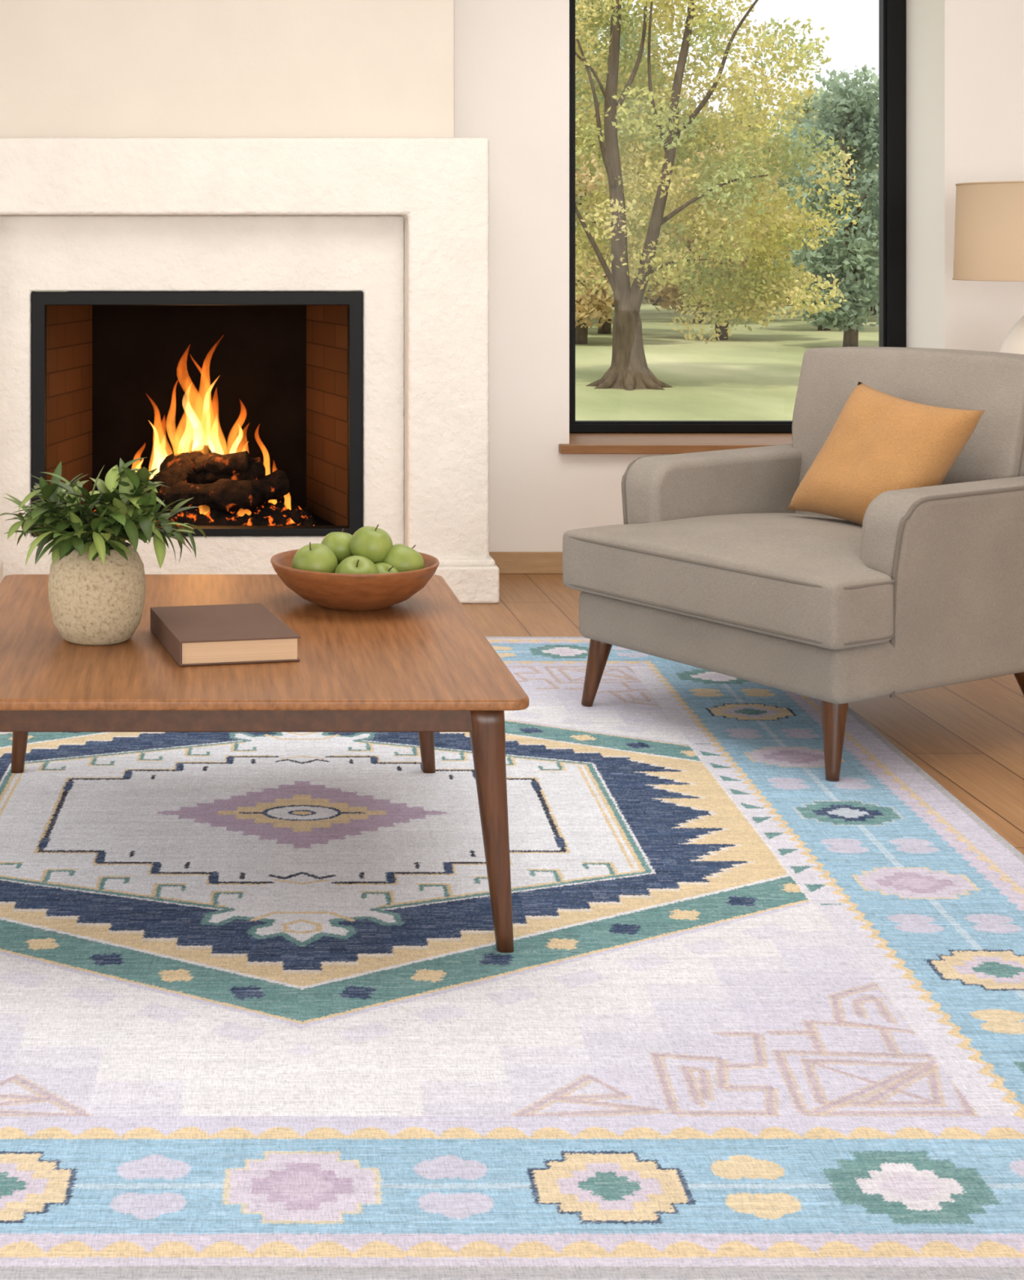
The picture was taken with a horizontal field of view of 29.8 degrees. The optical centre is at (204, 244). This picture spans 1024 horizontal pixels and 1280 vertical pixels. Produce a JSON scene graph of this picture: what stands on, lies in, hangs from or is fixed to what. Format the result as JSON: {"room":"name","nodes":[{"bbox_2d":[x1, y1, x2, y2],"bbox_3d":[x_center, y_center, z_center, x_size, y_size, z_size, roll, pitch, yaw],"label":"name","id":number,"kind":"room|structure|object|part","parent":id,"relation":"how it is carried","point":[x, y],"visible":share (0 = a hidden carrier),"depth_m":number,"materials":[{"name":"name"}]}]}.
{"room":"living room","nodes":[
{"label":"living room","id":0,"kind":"room"},
{"bbox_2d":[454,0,1023,551],"bbox_3d":[0.650,-0.155,7.225,6.900,2.750,0.490,0,0,0],"label":"wall","id":1,"kind":"structure","parent":0,"point":[965,58],"depth_m":6.98,"materials":[{"name":"paint"}]},
{"bbox_2d":[488,551,562,573],"bbox_3d":[2.453,1.180,6.971,2.894,0.080,0.015,0,0,0],"label":"baseboard","id":2,"kind":"structure","parent":1,"relation":"attached to","point":[508,562],"depth_m":6.96,"materials":[{"name":"brown wood"}]},
{"bbox_2d":[558,444,784,453],"bbox_3d":[2.055,0.755,6.955,1.476,0.033,0.050,0,0,0],"label":"trim","id":3,"kind":"structure","parent":1,"relation":"attached to","point":[562,448],"depth_m":6.93,"materials":[{"name":"brown wood"}]},
{"bbox_2d":[568,433,792,444],"bbox_3d":[2.055,0.753,7.200,1.396,0.029,0.440,0,0,0],"label":"window sill","id":4,"kind":"structure","parent":1,"relation":"in","point":[574,438],"depth_m":7.16,"materials":[{"name":"beige wood"}]},
{"bbox_2d":[571,0,885,423],"bbox_3d":[2.060,-0.254,7.396,1.236,1.913,0.048,0,0,0],"label":"bead","id":5,"kind":"object","parent":1,"relation":"attached to","point":[882,3],"visible":0.61,"depth_m":7.37,"materials":[{"name":"black metal"}]},
{"bbox_2d":[568,0,906,433],"bbox_3d":[2.055,-0.271,7.390,1.396,2.018,0.060,0,0,0],"label":"frame","id":6,"kind":"object","parent":1,"relation":"attached to","point":[895,10],"visible":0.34,"depth_m":7.36,"materials":[{"name":"black metal"}]},
{"bbox_2d":[461,573,1023,854],"bbox_3d":[0.650,1.270,1.840,6.900,0.100,11.280,0,0,0],"label":"floor","id":7,"kind":"structure","parent":0,"point":[968,737],"depth_m":4.83,"materials":[{"name":"brown wood"}]},
{"bbox_2d":[0,0,499,603],"bbox_3d":[-0.024,-0.154,6.763,2.056,2.749,0.773,0,0,0],"label":"fireplace","id":8,"kind":"object","parent":7,"relation":"on","point":[244,244],"visible":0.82,"depth_m":6.54,"materials":[{"name":"paint"}]},
{"bbox_3d":[-0.025,0.589,6.565,1.153,0.849,0.070,0,0,0],"label":"firebox frame","id":9,"kind":"part","parent":8,"relation":"part of","materials":[{"name":"black metal"}]},
{"bbox_3d":[-0.024,0.558,6.620,1.444,1.323,0.160,0,0,0],"label":"panel","id":10,"kind":"part","parent":8,"relation":"part of","materials":[{"name":"paint"}]},
{"bbox_2d":[0,636,1023,1279],"bbox_3d":[0.210,1.218,4.020,3.070,0.004,3.630,0,0,0],"label":"area rug","id":11,"kind":"object","parent":7,"relation":"on","point":[752,1014],"visible":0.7,"depth_m":3.01,"materials":[{"name":"multicoloured carpet"}]},
{"bbox_2d":[0,574,528,952],"bbox_3d":[0.044,0.993,3.787,1.022,0.446,1.215,0,0,0],"label":"coffee table","id":12,"kind":"object","parent":11,"relation":"on","point":[420,664],"visible":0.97,"depth_m":3.35,"materials":[{"name":"brown wood"}]},
{"bbox_3d":[-0.405,1.003,4.332,0.080,0.424,0.062,0,0,0],"label":"leg","id":13,"kind":"part","parent":12,"relation":"part of","materials":[{"name":"brown wood"}]},
{"bbox_2d":[0,457,206,645],"bbox_3d":[-0.195,0.593,3.672,0.413,0.354,0.373,0,0,0],"label":"potted plant","id":14,"kind":"object","parent":12,"relation":"on","point":[97,583],"visible":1,"depth_m":3.59,"materials":[{"name":"green plant"}]},
{"bbox_3d":[-0.209,0.677,3.665,0.191,0.185,0.191,0,0,0],"label":"pot","id":15,"kind":"part","parent":14,"relation":"part of","materials":[{"name":"beige stone"}]},
{"bbox_2d":[150,603,300,666],"bbox_3d":[0.035,0.746,3.610,0.227,0.046,0.330,0,0,-11],"label":"hardcover book","id":16,"kind":"object","parent":12,"relation":"on","point":[247,633],"visible":1,"depth_m":3.50,"materials":[{"name":"brown paper"}]},
{"bbox_2d":[270,549,439,611],"bbox_3d":[0.322,0.722,4.020,0.360,0.096,0.360,0,0,0],"label":"wooden bowl","id":17,"kind":"object","parent":12,"relation":"on","point":[333,591],"visible":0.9,"depth_m":3.89,"materials":[{"name":"brown wood"}]},
{"bbox_2d":[291,524,424,573],"bbox_3d":[0.328,0.673,4.010,0.283,0.154,0.247,0,0,0],"label":"apples","id":18,"kind":"object","parent":17,"relation":"in","point":[370,549],"visible":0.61,"depth_m":3.97,"materials":[{"name":"green food"}]},
{"bbox_3d":[0.493,1.003,4.332,0.080,0.424,0.062,0,0,0],"label":"leg","id":19,"kind":"part","parent":12,"relation":"part of","materials":[{"name":"brown wood"}]},
{"bbox_3d":[0.493,1.003,3.241,0.080,0.424,0.062,0,0,0],"label":"leg","id":20,"kind":"part","parent":12,"relation":"part of","materials":[{"name":"brown wood"}]},
{"bbox_2d":[562,346,1023,781],"bbox_3d":[1.640,0.754,4.856,1.085,0.943,0.945,0,0,-30],"label":"armchair","id":21,"kind":"object","parent":11,"relation":"on","point":[708,566],"visible":0.96,"depth_m":4.52,"materials":[{"name":"fabric"}]},
{"bbox_3d":[1.042,1.122,4.954,0.083,0.193,0.065,0,0,-30],"label":"leg","id":22,"kind":"part","parent":21,"relation":"part of","materials":[{"name":"brown wood"}]},
{"bbox_3d":[1.468,0.808,5.217,0.719,0.469,0.148,0,0,-30],"label":"arm","id":23,"kind":"part","parent":21,"relation":"part of","materials":[{"name":"fabric"}]},
{"bbox_2d":[562,512,893,649],"bbox_3d":[1.512,0.808,4.781,0.784,0.204,0.918,0,0,-30],"label":"seat cushion","id":24,"kind":"object","parent":21,"relation":"on","point":[797,580],"depth_m":4.53,"materials":[{"name":"fabric"}]},
{"bbox_3d":[1.575,0.975,4.817,0.860,0.134,0.880,0,0,-30],"label":"frame","id":25,"kind":"part","parent":21,"relation":"part of","materials":[{"name":"fabric"}]},
{"bbox_3d":[1.437,1.122,4.289,0.073,0.191,0.063,0,0,-30],"label":"leg","id":26,"kind":"part","parent":21,"relation":"part of","materials":[{"name":"brown wood"}]},
{"bbox_2d":[786,381,984,525],"bbox_3d":[1.739,0.556,4.815,0.226,0.388,0.485,0,0,-30],"label":"throw pillow","id":27,"kind":"object","parent":21,"relation":"on","point":[878,442],"visible":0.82,"depth_m":4.75,"materials":[{"name":"orange fabric"}]},
{"bbox_2d":[791,346,1023,518],"bbox_3d":[1.906,0.530,5.057,0.285,0.499,0.745,0,0,-30],"label":"cushion","id":28,"kind":"object","parent":21,"relation":"on","point":[992,383],"depth_m":4.95,"materials":[{"name":"fabric"}]},
{"bbox_3d":[1.871,0.808,4.529,0.719,0.469,0.148,0,0,-30],"label":"arm","id":29,"kind":"part","parent":21,"relation":"part of","materials":[{"name":"fabric"}]},
{"bbox_3d":[2.047,1.123,4.648,0.122,0.205,0.062,0,0,-30],"label":"leg","id":30,"kind":"part","parent":21,"relation":"part of","materials":[{"name":"brown wood"}]},
{"bbox_3d":[2.765,0.941,6.200,0.510,0.562,0.510,0,0,0],"label":"side table","id":31,"kind":"object","parent":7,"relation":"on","visible":0},
{"bbox_2d":[951,180,1023,354],"bbox_3d":[2.765,0.227,6.200,0.551,0.864,0.551,0,0,0],"label":"table lamp","id":32,"kind":"object","parent":31,"relation":"on","point":[988,246],"visible":0.81,"depth_m":6.07,"materials":[{"name":"fabric"}]},
{"bbox_3d":[2.765,0.114,6.200,0.551,0.005,0.551,0,0,0],"label":"shade trim","id":33,"kind":"part","parent":32,"relation":"part of","materials":[{"name":"fabric"}]},
{"bbox_3d":[2.765,-0.043,6.200,0.544,0.319,0.544,0,0,0],"label":"lampshade","id":34,"kind":"part","parent":32,"relation":"part of","materials":[{"name":"fabric"}]},
{"bbox_3d":[2.765,-0.202,6.200,0.531,0.005,0.531,0,0,0],"label":"shade trim","id":35,"kind":"part","parent":32,"relation":"part of","materials":[{"name":"fabric"}]},
{"label":"outside","id":36,"kind":"structure","parent":0,"visible":0},
{"bbox_2d":[575,300,878,420],"bbox_3d":[15.000,1.820,63.800,150.000,0.001,112.400,0,0,0],"label":"lawn","id":37,"kind":"structure","parent":36,"point":[754,375],"depth_m":28.00,"materials":[{"name":"green plant"}]},
{"bbox_2d":[575,29,606,128],"bbox_3d":[6.183,-2.477,42.074,5.099,8.702,4.899,0,0,40],"label":"tree","id":38,"kind":"object","parent":37,"relation":"on","point":[582,82],"visible":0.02,"depth_m":41.75,"materials":[{"name":"green plant"}]},
{"bbox_2d":[575,152,679,344],"bbox_3d":[7.074,0.070,34.670,3.182,3.618,3.177,0,0,0],"label":"tree","id":39,"kind":"object","parent":37,"relation":"on","point":[593,306],"visible":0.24,"depth_m":33.85,"materials":[{"name":"green plant"}]},
{"bbox_2d":[575,0,681,198],"bbox_3d":[8.761,-2.486,46.007,5.585,8.719,5.535,0,0,0],"label":"tree","id":40,"kind":"object","parent":37,"relation":"on","point":[621,44],"visible":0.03,"depth_m":44.80,"materials":[{"name":"green plant"}]},
{"bbox_2d":[575,58,683,251],"bbox_3d":[10.890,-1.569,49.389,4.746,6.889,4.999,0,0,0],"label":"tree","id":41,"kind":"object","parent":37,"relation":"on","point":[664,72],"visible":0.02,"depth_m":49.18,"materials":[{"name":"green plant"}]},
{"bbox_2d":[575,113,697,333],"bbox_3d":[8.160,-0.457,38.312,3.895,4.669,3.766,0,0,0],"label":"tree","id":42,"kind":"object","parent":37,"relation":"on","point":[605,328],"visible":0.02,"depth_m":37.91,"materials":[{"name":"green plant"}]},
{"bbox_2d":[612,187,800,307],"bbox_3d":[15.042,-0.076,59.450,27.941,5.423,11.239,0,0,0],"label":"hedge","id":43,"kind":"object","parent":37,"relation":"on","point":[659,300],"visible":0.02,"depth_m":56.33,"materials":[{"name":"green plant"}]},
{"bbox_2d":[628,111,791,322],"bbox_3d":[11.817,-0.650,44.101,3.963,5.054,3.793,0,0,-37],"label":"tree","id":44,"kind":"object","parent":37,"relation":"on","point":[728,131],"visible":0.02,"depth_m":43.51,"materials":[{"name":"green plant"}]},
{"bbox_2d":[575,0,861,391],"bbox_3d":[5.962,-1.746,24.774,4.727,7.290,4.413,0,0,0],"label":"autumn tree","id":45,"kind":"object","parent":37,"relation":"on","point":[628,370],"visible":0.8,"depth_m":24.01,"materials":[{"name":"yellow plant"}]},
{"bbox_2d":[630,138,814,340],"bbox_3d":[9.991,-0.070,36.060,3.455,3.899,3.293,0,0,-43],"label":"tree","id":46,"kind":"object","parent":37,"relation":"on","point":[672,293],"visible":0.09,"depth_m":35.77,"materials":[{"name":"green plant"}]},
{"bbox_2d":[711,103,790,260],"bbox_3d":[14.101,-0.963,49.536,4.418,5.678,4.081,0,0,-44],"label":"tree","id":47,"kind":"object","parent":37,"relation":"on","point":[720,108],"visible":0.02,"depth_m":49.20,"materials":[{"name":"green plant"}]},
{"bbox_2d":[761,84,878,330],"bbox_3d":[13.233,-0.794,39.828,3.655,5.342,3.734,0,0,31],"label":"tree","id":48,"kind":"object","parent":37,"relation":"on","point":[806,108],"visible":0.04,"depth_m":39.66,"materials":[{"name":"green plant"}]},
{"bbox_2d":[773,63,878,346],"bbox_3d":[11.418,-0.647,32.947,2.375,5.049,2.609,0,0,-36],"label":"tree","id":49,"kind":"object","parent":37,"relation":"on","point":[858,127],"visible":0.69,"depth_m":32.72,"materials":[{"name":"green plant"}]},
{"bbox_2d":[807,98,878,315],"bbox_3d":[17.509,-1.062,49.061,4.858,5.876,4.693,0,0,-25],"label":"tree","id":50,"kind":"object","parent":37,"relation":"on","point":[871,308],"visible":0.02,"depth_m":48.89,"materials":[{"name":"green plant"}]}
]}

